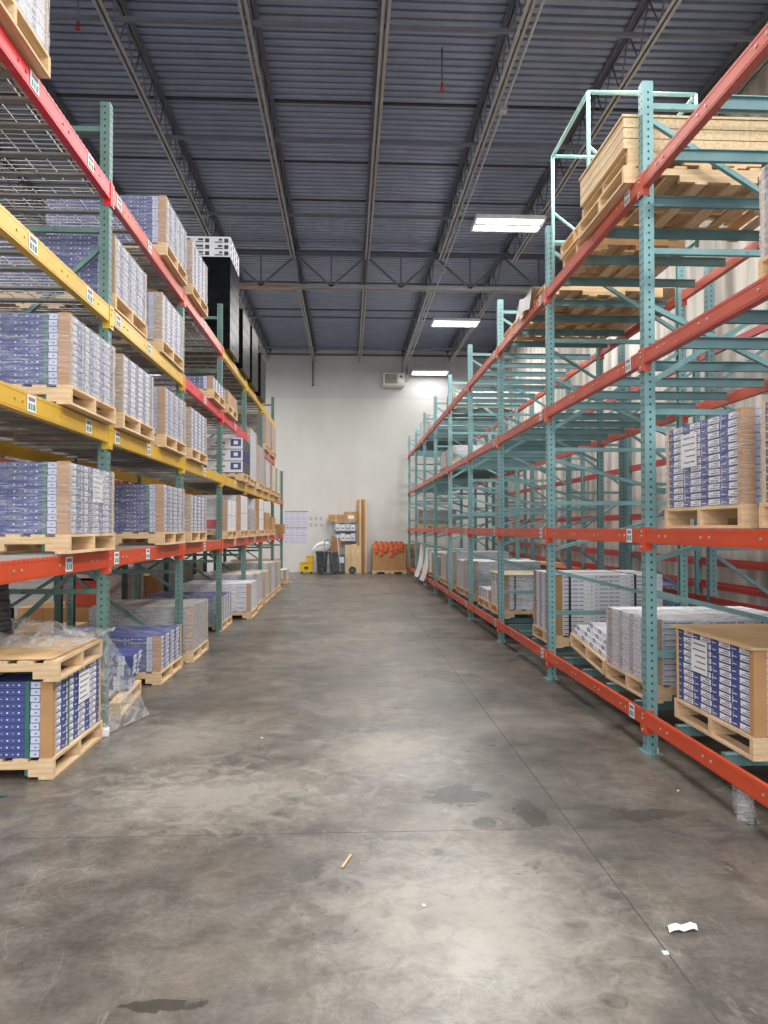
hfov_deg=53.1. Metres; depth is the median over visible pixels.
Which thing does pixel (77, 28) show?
sprinkler
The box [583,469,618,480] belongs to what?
beam
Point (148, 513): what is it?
load
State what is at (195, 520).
load
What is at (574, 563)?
beam
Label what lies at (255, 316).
joist bridging
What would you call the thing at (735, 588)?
beam
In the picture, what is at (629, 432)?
beam
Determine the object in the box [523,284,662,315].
pallet
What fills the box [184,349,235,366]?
deck
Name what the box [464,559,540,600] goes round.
load
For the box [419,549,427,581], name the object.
cloth
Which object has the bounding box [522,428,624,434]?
crossbar
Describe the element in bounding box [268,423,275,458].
load
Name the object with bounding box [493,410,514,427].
beam
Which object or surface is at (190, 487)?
deck
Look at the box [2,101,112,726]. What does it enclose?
frame
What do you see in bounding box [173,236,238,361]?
load
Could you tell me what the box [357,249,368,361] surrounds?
joist
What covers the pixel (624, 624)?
load
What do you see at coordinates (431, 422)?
load
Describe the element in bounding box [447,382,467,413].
beam
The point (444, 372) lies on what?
ceiling light
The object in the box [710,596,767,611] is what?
beam
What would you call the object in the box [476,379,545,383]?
crossbar
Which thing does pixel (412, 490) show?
beam
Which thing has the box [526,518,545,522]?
beam
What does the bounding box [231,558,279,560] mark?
load
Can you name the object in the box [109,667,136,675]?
carton
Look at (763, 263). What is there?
load
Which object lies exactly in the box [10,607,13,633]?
load
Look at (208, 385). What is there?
load
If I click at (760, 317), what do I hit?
crossbar
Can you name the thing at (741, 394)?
beam
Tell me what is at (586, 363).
beam
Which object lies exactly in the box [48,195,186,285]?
load
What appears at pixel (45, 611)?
load
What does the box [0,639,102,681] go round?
pallet
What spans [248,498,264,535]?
load
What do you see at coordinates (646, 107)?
frame
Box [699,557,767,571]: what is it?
beam
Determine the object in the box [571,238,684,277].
pallet
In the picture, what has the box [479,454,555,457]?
crossbar
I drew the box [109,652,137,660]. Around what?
carton
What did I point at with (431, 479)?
beam
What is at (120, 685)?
plastic film
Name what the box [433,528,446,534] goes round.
beam
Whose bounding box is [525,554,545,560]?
beam
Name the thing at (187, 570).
load
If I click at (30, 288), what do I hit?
deck
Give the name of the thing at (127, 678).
carton
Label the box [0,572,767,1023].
floor
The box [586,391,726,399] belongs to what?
crossbar
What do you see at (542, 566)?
beam
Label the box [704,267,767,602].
frame
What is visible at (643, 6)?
joist
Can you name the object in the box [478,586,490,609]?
load
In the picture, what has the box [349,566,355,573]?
wheel
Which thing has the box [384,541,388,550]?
netting
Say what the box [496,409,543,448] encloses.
beam
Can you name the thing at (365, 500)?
board
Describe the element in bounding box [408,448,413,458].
beam
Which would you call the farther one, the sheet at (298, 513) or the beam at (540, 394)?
the sheet at (298, 513)
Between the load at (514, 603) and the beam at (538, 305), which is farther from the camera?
the load at (514, 603)
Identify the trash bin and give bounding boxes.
[315,551,327,572]
[328,552,337,572]
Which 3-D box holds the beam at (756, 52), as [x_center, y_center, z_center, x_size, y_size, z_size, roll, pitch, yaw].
[1.833,-2.258,4.013,0.062,0.158,2.587,0,-1,-3]
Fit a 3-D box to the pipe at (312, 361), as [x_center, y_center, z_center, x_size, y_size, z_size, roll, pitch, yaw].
[-2.430,-4.825,26.309,0.074,1.040,0.074,0,-1,20]
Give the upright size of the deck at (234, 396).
0.027 m
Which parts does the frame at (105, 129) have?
post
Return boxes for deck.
[0,30,43,86]
[0,86,109,181]
[0,186,154,247]
[0,206,33,241]
[0,242,108,304]
[0,307,152,346]
[0,397,107,426]
[0,427,153,446]
[0,551,101,559]
[0,557,38,562]
[24,446,182,458]
[71,546,152,551]
[77,459,205,468]
[112,468,219,475]
[115,347,179,374]
[115,543,178,547]
[125,248,183,289]
[141,475,234,480]
[153,376,189,395]
[163,292,205,322]
[163,481,245,485]
[184,324,219,346]
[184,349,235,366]
[184,366,244,380]
[184,397,220,410]
[184,486,249,489]
[198,412,233,423]
[198,490,261,492]
[206,424,237,433]
[210,492,268,494]
[223,382,253,394]
[232,394,255,404]
[237,405,268,414]
[241,495,273,497]
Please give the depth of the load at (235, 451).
12.69 m
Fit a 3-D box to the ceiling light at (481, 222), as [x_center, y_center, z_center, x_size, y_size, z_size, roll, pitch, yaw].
[2.209,-5.446,13.738,1.240,0.660,0.624,0,-1,-3]
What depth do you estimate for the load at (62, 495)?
4.86 m
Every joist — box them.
[0,67,122,194]
[0,157,47,234]
[92,0,223,236]
[237,0,298,257]
[239,273,271,360]
[294,248,316,360]
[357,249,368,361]
[363,0,391,258]
[402,250,434,361]
[433,0,536,260]
[445,252,504,362]
[489,261,562,361]
[502,0,681,261]
[682,8,767,116]
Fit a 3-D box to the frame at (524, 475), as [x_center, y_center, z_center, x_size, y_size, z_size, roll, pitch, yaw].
[3.235,-0.166,20.407,1.150,4.200,0.150,0,-1,-3]
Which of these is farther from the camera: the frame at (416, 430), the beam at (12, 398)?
the frame at (416, 430)
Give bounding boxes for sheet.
[0,636,98,659]
[284,511,289,526]
[284,527,288,542]
[290,511,295,526]
[290,527,294,542]
[296,511,301,526]
[296,527,300,542]
[302,511,307,526]
[302,527,306,542]
[345,545,350,572]
[351,544,356,572]
[357,546,360,572]
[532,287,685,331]
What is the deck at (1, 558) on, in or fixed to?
on the beam at (23, 569)
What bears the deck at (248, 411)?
on the beam at (264, 410)
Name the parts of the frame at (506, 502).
post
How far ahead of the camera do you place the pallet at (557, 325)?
9.63 m
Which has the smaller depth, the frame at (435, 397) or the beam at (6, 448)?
the beam at (6, 448)
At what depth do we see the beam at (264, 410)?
17.69 m
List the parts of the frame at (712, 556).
post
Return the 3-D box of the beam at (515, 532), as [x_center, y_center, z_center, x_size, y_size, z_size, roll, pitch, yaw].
[1.591,0.261,8.986,0.062,0.158,2.587,0,-1,-3]
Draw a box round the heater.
[383,352,407,387]
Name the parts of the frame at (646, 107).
post, foot plate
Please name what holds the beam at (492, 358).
attached to the frame at (500, 361)
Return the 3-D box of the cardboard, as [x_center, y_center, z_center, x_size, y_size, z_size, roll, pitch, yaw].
[-1.657,1.071,25.544,0.449,0.541,0.116,0,-1,2]
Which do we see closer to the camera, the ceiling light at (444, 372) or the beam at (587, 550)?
the beam at (587, 550)
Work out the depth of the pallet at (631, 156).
5.83 m
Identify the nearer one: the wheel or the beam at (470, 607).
the beam at (470, 607)
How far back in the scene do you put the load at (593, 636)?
6.85 m
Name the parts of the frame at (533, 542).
post, post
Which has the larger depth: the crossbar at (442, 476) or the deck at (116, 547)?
the crossbar at (442, 476)
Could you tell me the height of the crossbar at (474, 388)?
0.069 m
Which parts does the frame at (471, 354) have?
post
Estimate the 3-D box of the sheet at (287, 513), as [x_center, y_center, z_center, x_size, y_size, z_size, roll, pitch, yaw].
[-3.297,0.230,26.218,0.190,0.530,0.006,0,-1,-3]
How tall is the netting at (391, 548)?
0.490 m
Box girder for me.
[235,249,562,292]
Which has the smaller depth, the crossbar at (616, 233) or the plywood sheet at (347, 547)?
the crossbar at (616, 233)
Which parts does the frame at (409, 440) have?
post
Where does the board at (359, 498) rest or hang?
on the floor
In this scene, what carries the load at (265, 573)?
on the floor
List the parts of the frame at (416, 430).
post, post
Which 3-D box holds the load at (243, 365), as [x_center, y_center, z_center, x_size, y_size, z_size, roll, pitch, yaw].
[-2.924,-2.866,13.197,1.128,0.996,0.936,0,-1,-3]
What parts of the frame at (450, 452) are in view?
post, post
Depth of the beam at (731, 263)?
7.10 m
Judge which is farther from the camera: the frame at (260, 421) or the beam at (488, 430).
the beam at (488, 430)
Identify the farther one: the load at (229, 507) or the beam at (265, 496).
the beam at (265, 496)
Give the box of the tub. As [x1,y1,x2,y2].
[299,562,313,571]
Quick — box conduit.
[406,0,544,368]
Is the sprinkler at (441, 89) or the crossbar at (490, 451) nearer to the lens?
the sprinkler at (441, 89)
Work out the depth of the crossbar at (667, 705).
5.52 m
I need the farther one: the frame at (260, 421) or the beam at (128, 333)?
the frame at (260, 421)
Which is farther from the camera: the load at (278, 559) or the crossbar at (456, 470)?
the load at (278, 559)
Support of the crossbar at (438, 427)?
attached to the beam at (488, 430)
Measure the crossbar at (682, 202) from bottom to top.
0.069 m
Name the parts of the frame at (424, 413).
post, post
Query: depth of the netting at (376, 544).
25.24 m
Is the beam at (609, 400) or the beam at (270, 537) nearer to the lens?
the beam at (609, 400)
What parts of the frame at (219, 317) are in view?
post, post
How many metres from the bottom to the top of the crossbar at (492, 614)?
0.069 m
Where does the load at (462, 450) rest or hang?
on the crossbar at (456, 470)
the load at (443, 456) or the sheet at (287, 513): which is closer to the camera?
the load at (443, 456)
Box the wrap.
[515,287,541,322]
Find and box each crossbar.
[412,454,440,455]
[413,452,443,453]
[417,448,447,450]
[417,450,443,451]
[419,446,447,447]
[420,443,465,445]
[426,438,467,440]
[426,441,467,443]
[426,484,467,485]
[428,435,476,437]
[429,483,476,483]
[430,432,477,434]
[431,481,480,482]
[433,429,484,431]
[437,426,489,428]
[437,478,489,479]
[439,422,494,424]
[440,476,495,477]
[443,418,496,421]
[444,474,496,475]
[446,414,504,417]
[452,409,512,412]
[452,469,512,471]
[452,472,506,473]
[454,404,520,407]
[457,467,496,468]
[459,399,527,402]
[461,464,527,466]
[464,393,535,397]
[466,461,535,463]
[473,387,543,391]
[473,457,544,460]
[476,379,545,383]
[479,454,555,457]
[483,371,565,376]
[485,450,565,453]
[489,613,532,617]
[490,362,577,368]
[492,445,577,449]
[504,353,590,359]
[504,440,591,445]
[504,618,533,622]
[508,341,607,347]
[508,624,531,629]
[511,434,608,439]
[519,329,624,336]
[519,630,542,636]
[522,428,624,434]
[531,315,639,322]
[531,638,546,643]
[535,421,640,427]
[544,299,665,307]
[544,646,584,652]
[555,413,666,420]
[560,528,619,528]
[563,277,695,287]
[563,657,601,664]
[566,402,695,409]
[581,255,726,266]
[582,668,624,676]
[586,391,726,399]
[605,228,760,240]
[606,683,668,691]
[610,377,765,387]
[632,196,760,209]
[634,699,673,709]
[655,360,767,372]
[673,148,767,164]
[675,724,741,735]
[679,337,767,349]
[717,95,767,112]
[721,752,767,765]
[725,310,767,324]
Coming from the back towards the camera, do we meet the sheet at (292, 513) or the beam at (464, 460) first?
the sheet at (292, 513)
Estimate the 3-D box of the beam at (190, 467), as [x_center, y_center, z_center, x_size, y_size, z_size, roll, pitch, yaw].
[-2.300,-0.485,9.838,0.062,0.182,2.722,0,-1,-3]
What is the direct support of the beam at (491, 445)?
attached to the frame at (500, 361)
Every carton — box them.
[109,648,142,655]
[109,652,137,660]
[109,657,137,665]
[109,663,136,670]
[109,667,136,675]
[109,674,133,680]
[109,677,132,685]
[109,681,133,690]
[372,543,406,573]
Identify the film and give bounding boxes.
[0,618,148,731]
[732,785,758,826]
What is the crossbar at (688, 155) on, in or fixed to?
attached to the beam at (756, 52)
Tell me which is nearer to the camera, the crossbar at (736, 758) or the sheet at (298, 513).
the crossbar at (736, 758)
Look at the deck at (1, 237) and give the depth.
4.40 m
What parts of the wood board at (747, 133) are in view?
lid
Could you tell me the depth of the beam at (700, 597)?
8.14 m
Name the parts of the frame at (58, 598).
post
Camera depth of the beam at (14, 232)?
4.72 m
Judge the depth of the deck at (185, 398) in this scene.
10.54 m
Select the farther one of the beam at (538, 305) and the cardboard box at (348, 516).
the cardboard box at (348, 516)
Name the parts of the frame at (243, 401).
post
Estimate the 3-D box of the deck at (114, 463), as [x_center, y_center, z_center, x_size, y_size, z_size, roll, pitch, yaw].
[-2.860,-0.571,9.175,1.222,0.027,1.260,0,-1,-3]
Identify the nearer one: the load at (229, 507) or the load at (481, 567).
the load at (229, 507)
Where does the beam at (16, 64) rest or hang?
attached to the frame
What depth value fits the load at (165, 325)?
7.58 m
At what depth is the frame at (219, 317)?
11.11 m
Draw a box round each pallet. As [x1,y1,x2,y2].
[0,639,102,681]
[109,680,140,718]
[503,315,623,340]
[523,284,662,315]
[560,219,625,259]
[563,223,661,271]
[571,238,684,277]
[578,165,760,241]
[582,148,767,227]
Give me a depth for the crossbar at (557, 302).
8.13 m
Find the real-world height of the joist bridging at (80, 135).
0.045 m
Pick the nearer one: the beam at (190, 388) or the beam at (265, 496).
the beam at (190, 388)
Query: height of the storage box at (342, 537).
0.240 m
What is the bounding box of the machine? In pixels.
[339,555,344,570]
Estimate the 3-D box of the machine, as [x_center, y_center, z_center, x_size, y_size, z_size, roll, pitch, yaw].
[-1.402,1.732,25.607,0.200,0.620,0.230,0,-1,-3]
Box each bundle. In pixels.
[0,584,12,637]
[313,541,328,549]
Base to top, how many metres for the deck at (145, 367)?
0.027 m
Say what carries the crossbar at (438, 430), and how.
attached to the beam at (488, 430)
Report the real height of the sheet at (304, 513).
0.530 m
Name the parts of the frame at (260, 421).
post, post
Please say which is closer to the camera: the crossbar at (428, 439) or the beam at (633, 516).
the beam at (633, 516)
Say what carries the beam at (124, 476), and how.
attached to the frame at (219, 317)
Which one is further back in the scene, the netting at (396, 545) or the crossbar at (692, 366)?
the netting at (396, 545)
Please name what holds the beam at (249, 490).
attached to the frame at (243, 401)
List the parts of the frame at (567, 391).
post, post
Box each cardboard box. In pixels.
[276,524,284,533]
[329,515,343,521]
[344,512,356,521]
[406,543,419,572]
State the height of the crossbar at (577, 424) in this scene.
0.069 m
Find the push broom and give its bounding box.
[337,537,344,573]
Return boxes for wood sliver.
[341,854,351,867]
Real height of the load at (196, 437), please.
0.588 m
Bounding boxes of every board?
[357,500,358,545]
[359,498,360,545]
[361,500,363,572]
[363,499,364,572]
[365,500,366,572]
[579,114,767,209]
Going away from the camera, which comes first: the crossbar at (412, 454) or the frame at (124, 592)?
the frame at (124, 592)
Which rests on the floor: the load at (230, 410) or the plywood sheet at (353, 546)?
the plywood sheet at (353, 546)
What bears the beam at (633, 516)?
attached to the frame at (567, 391)
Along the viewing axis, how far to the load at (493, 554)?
15.51 m
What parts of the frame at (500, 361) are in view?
post, post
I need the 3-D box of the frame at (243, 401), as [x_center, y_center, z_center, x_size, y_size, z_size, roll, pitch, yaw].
[-3.099,-0.589,13.782,1.290,4.770,0.150,0,-1,-3]
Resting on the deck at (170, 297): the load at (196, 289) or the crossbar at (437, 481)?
the load at (196, 289)
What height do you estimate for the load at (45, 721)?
0.586 m
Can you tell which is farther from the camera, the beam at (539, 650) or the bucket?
the bucket
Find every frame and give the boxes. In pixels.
[0,443,62,635]
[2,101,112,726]
[53,481,128,600]
[66,251,185,665]
[112,558,168,591]
[134,304,223,632]
[174,551,215,569]
[185,379,246,579]
[185,553,196,579]
[203,403,262,571]
[223,397,273,561]
[238,471,282,567]
[408,435,447,573]
[415,425,462,578]
[423,412,476,585]
[433,396,494,593]
[447,375,519,604]
[466,344,545,619]
[473,486,504,550]
[485,429,526,557]
[496,299,603,642]
[504,420,545,560]
[530,399,585,569]
[544,225,687,679]
[565,369,632,569]
[618,344,701,605]
[637,81,767,754]
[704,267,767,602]
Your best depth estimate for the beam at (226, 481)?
12.31 m
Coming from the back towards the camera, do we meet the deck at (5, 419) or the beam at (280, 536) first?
the beam at (280, 536)
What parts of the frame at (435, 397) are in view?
post, post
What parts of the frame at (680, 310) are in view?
post, foot plate, post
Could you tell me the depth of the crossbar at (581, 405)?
7.41 m
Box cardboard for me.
[327,536,340,551]
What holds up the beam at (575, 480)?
attached to the frame at (506, 502)
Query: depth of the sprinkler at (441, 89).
9.76 m
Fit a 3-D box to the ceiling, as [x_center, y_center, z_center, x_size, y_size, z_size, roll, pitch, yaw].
[-2.707,-5.952,9.798,14.520,0.132,33.582,0,-1,-3]
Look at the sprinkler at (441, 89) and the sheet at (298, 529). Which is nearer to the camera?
the sprinkler at (441, 89)
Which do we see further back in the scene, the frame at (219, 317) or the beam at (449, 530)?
the beam at (449, 530)
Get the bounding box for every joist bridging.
[0,131,600,149]
[25,208,581,222]
[48,14,755,41]
[246,315,515,320]
[258,346,495,349]
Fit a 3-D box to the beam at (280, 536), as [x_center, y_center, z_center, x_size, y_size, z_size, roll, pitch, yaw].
[-2.809,0.680,20.404,0.062,0.182,2.722,0,-1,-3]
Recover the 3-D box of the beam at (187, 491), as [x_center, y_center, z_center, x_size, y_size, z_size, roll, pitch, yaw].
[-3.768,-0.396,15.073,0.056,0.122,2.566,0,-1,-3]
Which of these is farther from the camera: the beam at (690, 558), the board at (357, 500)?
the board at (357, 500)
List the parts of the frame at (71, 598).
post, post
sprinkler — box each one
[75,0,80,30]
[439,47,444,91]
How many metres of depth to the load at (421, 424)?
22.16 m
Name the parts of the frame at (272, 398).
post, post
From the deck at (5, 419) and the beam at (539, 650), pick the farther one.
the beam at (539, 650)
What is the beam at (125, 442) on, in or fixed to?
attached to the frame at (105, 129)
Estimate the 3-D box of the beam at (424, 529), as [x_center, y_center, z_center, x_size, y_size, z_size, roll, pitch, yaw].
[1.109,0.469,19.032,0.062,0.158,2.587,0,-1,-3]
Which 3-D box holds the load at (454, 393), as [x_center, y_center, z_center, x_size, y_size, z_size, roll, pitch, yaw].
[1.935,-2.272,16.032,1.162,0.380,0.966,0,-1,-3]
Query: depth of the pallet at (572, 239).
7.41 m
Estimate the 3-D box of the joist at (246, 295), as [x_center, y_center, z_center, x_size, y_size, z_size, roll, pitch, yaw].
[-3.647,-5.346,21.445,0.120,0.560,9.700,0,-1,-3]
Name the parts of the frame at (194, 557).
post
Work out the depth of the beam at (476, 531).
11.37 m
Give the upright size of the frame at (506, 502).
4.200 m
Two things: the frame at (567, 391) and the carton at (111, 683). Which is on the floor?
the frame at (567, 391)
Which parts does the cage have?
post, rail, rail, rail, post, rail, rail, rail, post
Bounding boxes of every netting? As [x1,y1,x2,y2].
[374,541,378,552]
[379,541,383,554]
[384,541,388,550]
[389,541,393,555]
[394,541,398,552]
[399,541,403,550]
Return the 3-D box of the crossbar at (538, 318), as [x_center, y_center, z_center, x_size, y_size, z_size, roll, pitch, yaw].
[2.306,-2.194,8.734,1.308,0.069,0.050,0,-1,-3]
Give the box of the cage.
[551,90,698,280]
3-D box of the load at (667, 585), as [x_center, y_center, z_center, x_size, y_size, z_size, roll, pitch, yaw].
[3.690,1.382,11.103,1.009,0.712,0.969,0,-1,-3]
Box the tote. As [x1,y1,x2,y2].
[65,578,96,605]
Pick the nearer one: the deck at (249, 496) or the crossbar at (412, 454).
the deck at (249, 496)
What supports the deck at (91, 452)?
on the beam at (125, 442)
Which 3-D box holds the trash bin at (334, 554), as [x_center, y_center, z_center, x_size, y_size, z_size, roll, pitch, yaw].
[-1.687,1.660,25.505,0.320,0.680,0.490,0,-1,-3]
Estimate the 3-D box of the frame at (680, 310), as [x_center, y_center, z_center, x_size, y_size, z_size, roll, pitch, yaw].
[2.350,-0.609,7.781,1.470,4.560,0.150,0,-1,-3]
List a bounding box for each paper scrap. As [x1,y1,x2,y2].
[103,727,109,736]
[667,922,697,932]
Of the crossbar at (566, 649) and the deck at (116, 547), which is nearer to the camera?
the deck at (116, 547)
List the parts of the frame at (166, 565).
post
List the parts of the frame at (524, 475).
post, post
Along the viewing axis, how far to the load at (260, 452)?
15.58 m
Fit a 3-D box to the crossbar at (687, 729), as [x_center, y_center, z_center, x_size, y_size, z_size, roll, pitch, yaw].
[2.489,1.372,4.854,1.308,0.069,0.050,0,-1,-3]
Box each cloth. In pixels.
[414,543,421,577]
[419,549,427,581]
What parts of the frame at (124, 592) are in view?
post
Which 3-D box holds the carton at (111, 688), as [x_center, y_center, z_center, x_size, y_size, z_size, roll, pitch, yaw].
[-2.366,1.495,6.601,0.380,0.041,0.230,0,-1,-8]
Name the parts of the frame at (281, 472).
post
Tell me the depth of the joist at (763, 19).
9.71 m
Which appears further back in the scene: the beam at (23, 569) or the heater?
the heater
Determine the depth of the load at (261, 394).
15.57 m
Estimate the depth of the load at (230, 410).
11.74 m
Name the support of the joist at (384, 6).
on the girder
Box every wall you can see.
[114,350,491,571]
[492,21,767,606]
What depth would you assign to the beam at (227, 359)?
12.43 m
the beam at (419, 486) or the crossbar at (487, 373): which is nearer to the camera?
the crossbar at (487, 373)
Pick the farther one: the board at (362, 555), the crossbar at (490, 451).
the board at (362, 555)
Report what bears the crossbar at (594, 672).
attached to the beam at (630, 708)
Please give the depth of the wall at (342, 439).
26.38 m
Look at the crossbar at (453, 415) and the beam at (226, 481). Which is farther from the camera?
the crossbar at (453, 415)
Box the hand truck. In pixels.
[321,539,334,573]
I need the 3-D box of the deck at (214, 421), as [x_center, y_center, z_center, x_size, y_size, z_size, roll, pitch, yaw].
[-2.987,-1.436,11.840,1.222,0.027,1.260,0,-1,-3]
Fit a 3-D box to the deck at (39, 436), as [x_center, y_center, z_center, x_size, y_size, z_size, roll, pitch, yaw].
[-2.732,-0.626,6.528,1.222,0.027,1.260,0,-1,-3]
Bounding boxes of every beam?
[0,23,113,209]
[0,204,112,330]
[0,380,111,449]
[0,440,71,462]
[0,457,19,461]
[0,550,111,584]
[77,460,136,482]
[108,543,184,573]
[109,426,184,473]
[110,305,183,390]
[111,183,185,307]
[141,476,175,486]
[183,539,222,558]
[184,294,223,358]
[184,375,223,423]
[184,487,204,494]
[185,459,222,486]
[222,475,245,494]
[222,537,246,551]
[223,350,246,390]
[223,413,246,440]
[246,484,262,499]
[246,536,262,546]
[247,383,262,412]
[262,535,274,543]
[263,407,274,426]
[263,493,274,503]
[264,451,274,466]
[274,497,283,506]
[275,534,282,539]
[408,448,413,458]
[408,487,414,495]
[414,439,422,451]
[415,482,422,491]
[415,528,422,532]
[422,423,433,441]
[423,475,433,487]
[423,528,433,534]
[424,576,433,587]
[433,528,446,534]
[433,581,447,596]
[434,406,447,429]
[434,468,446,481]
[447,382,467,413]
[447,454,467,474]
[447,528,466,535]
[447,590,467,607]
[467,438,495,463]
[467,528,497,538]
[467,602,497,631]
[468,350,496,391]
[475,427,490,440]
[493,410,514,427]
[493,470,514,478]
[496,288,545,358]
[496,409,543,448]
[497,620,546,664]
[498,527,546,542]
[508,551,523,556]
[517,389,545,411]
[517,458,545,471]
[525,485,545,492]
[525,543,545,548]
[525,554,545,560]
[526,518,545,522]
[540,564,565,569]
[544,173,641,304]
[544,348,641,422]
[545,527,643,550]
[545,650,644,733]
[555,353,595,384]
[555,440,595,458]
[555,477,580,486]
[555,517,580,521]
[555,545,580,551]
[556,559,580,566]
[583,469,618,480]
[584,399,617,412]
[584,515,618,520]
[584,548,618,555]
[584,563,618,569]
[600,297,674,359]
[601,415,675,447]
[629,360,691,390]
[630,459,666,471]
[630,513,664,519]
[630,551,693,563]
[632,569,693,585]
[637,23,767,199]
[638,274,767,372]
[639,527,767,550]
[641,708,767,807]
[663,587,706,601]
[681,241,761,304]
[682,379,767,422]
[697,325,767,360]
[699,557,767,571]
[699,579,767,597]
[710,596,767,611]
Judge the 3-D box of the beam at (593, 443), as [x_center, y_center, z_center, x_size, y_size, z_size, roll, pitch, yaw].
[2.864,-0.920,11.590,0.056,0.098,2.431,0,-1,-3]
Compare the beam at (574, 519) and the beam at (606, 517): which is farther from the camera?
the beam at (574, 519)
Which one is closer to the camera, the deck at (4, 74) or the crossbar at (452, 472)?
the deck at (4, 74)
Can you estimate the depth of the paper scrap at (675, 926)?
2.89 m
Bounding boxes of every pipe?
[239,283,293,288]
[261,353,489,356]
[312,361,313,385]
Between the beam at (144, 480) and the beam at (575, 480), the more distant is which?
the beam at (575, 480)
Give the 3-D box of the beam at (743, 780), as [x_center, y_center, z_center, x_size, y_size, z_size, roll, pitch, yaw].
[1.833,1.386,3.937,0.062,0.158,2.587,0,-1,-3]
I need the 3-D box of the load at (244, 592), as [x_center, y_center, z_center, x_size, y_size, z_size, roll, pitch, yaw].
[-2.796,1.487,13.192,1.163,0.588,0.965,0,-1,-3]
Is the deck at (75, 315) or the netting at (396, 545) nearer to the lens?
the deck at (75, 315)
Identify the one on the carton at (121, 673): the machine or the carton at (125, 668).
the carton at (125, 668)
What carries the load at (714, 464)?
on the crossbar
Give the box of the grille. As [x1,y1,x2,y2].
[385,374,396,382]
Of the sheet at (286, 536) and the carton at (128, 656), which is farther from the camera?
the sheet at (286, 536)
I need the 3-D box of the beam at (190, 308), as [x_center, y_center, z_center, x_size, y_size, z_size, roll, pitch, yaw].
[-2.300,-2.344,9.877,0.062,0.182,2.722,0,-1,-3]
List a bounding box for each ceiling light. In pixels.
[411,368,448,375]
[431,299,480,326]
[471,194,545,232]
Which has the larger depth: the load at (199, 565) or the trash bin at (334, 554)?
the trash bin at (334, 554)
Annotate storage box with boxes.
[335,523,339,529]
[340,533,344,539]
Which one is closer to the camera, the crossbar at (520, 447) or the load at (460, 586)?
the crossbar at (520, 447)
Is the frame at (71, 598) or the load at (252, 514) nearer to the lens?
the frame at (71, 598)
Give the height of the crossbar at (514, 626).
0.069 m
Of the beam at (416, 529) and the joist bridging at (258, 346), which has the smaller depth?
the beam at (416, 529)
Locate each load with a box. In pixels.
[0,0,50,78]
[0,234,147,338]
[0,312,115,424]
[0,353,153,441]
[0,433,84,461]
[0,461,114,553]
[0,657,102,779]
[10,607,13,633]
[14,622,87,634]
[18,601,92,624]
[43,291,183,371]
[46,484,184,544]
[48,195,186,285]
[49,624,181,684]
[63,567,143,600]
[66,386,185,455]
[88,599,207,662]
[115,563,174,591]
[131,239,207,316]
[142,591,231,630]
[143,573,160,596]
[155,559,192,583]
[167,407,206,464]
[171,376,224,408]
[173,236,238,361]
[183,580,257,618]
[184,309,249,378]
[184,494,206,542]
[192,563,202,575]
[193,438,250,483]
[193,571,262,609]
[195,495,248,537]
[196,390,237,420]
[206,428,256,487]
[206,499,236,538]
[211,570,269,603]
[213,414,270,452]
[222,561,275,597]
[223,326,257,391]
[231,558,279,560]
[235,353,265,402]
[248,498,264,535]
[248,509,256,536]
[254,459,270,493]
[255,445,264,490]
[264,512,269,535]
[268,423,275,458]
[269,464,275,495]
[270,517,275,534]
[274,468,280,497]
[275,560,280,592]
[281,568,288,583]
[417,510,456,527]
[419,420,422,439]
[426,414,467,432]
[426,548,467,573]
[429,551,446,577]
[433,556,440,580]
[440,450,446,471]
[440,553,446,584]
[446,390,508,413]
[446,445,483,467]
[446,550,508,588]
[456,559,464,594]
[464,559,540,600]
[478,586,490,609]
[489,571,533,618]
[532,570,662,647]
[540,561,563,565]
[556,565,579,569]
[570,622,606,674]
[605,606,767,703]
[663,582,677,606]
[665,407,761,527]
[670,624,767,761]
[758,166,767,279]
[759,401,767,527]
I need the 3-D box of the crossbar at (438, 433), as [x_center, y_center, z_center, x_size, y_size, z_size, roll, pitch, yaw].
[1.794,-1.972,19.399,1.308,0.069,0.050,0,-1,-3]
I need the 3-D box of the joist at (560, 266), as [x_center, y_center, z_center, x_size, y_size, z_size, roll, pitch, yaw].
[3.919,-5.338,21.809,0.120,0.560,9.700,0,-1,-3]
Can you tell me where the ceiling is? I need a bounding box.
[0,0,767,351]
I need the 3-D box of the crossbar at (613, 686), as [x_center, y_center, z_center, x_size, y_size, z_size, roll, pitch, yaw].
[2.427,1.399,6.147,1.308,0.069,0.050,0,-1,-3]
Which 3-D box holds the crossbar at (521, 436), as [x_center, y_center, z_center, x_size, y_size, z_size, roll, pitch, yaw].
[2.247,-0.969,9.928,1.308,0.069,0.050,0,-1,-3]
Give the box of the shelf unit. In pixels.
[334,522,356,568]
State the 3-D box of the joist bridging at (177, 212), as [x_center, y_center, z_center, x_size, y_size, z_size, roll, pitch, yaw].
[-2.890,-5.266,13.589,14.520,0.045,0.040,0,-1,-3]
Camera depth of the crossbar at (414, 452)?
24.41 m
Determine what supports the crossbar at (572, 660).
attached to the beam at (630, 708)
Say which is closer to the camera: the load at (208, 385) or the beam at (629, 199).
the beam at (629, 199)
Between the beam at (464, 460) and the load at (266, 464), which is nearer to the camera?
the beam at (464, 460)
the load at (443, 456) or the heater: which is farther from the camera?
the heater
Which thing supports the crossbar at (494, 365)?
attached to the beam at (586, 363)
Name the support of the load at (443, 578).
on the crossbar
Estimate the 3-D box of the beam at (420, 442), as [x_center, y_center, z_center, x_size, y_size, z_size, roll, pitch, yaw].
[0.988,-1.893,21.594,0.062,0.158,2.587,0,-1,-3]
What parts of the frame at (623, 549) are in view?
post, post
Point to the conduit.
(503, 108)
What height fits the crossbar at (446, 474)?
0.069 m
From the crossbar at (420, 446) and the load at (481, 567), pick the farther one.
the crossbar at (420, 446)
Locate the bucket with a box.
[299,551,314,573]
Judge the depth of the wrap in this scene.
8.51 m

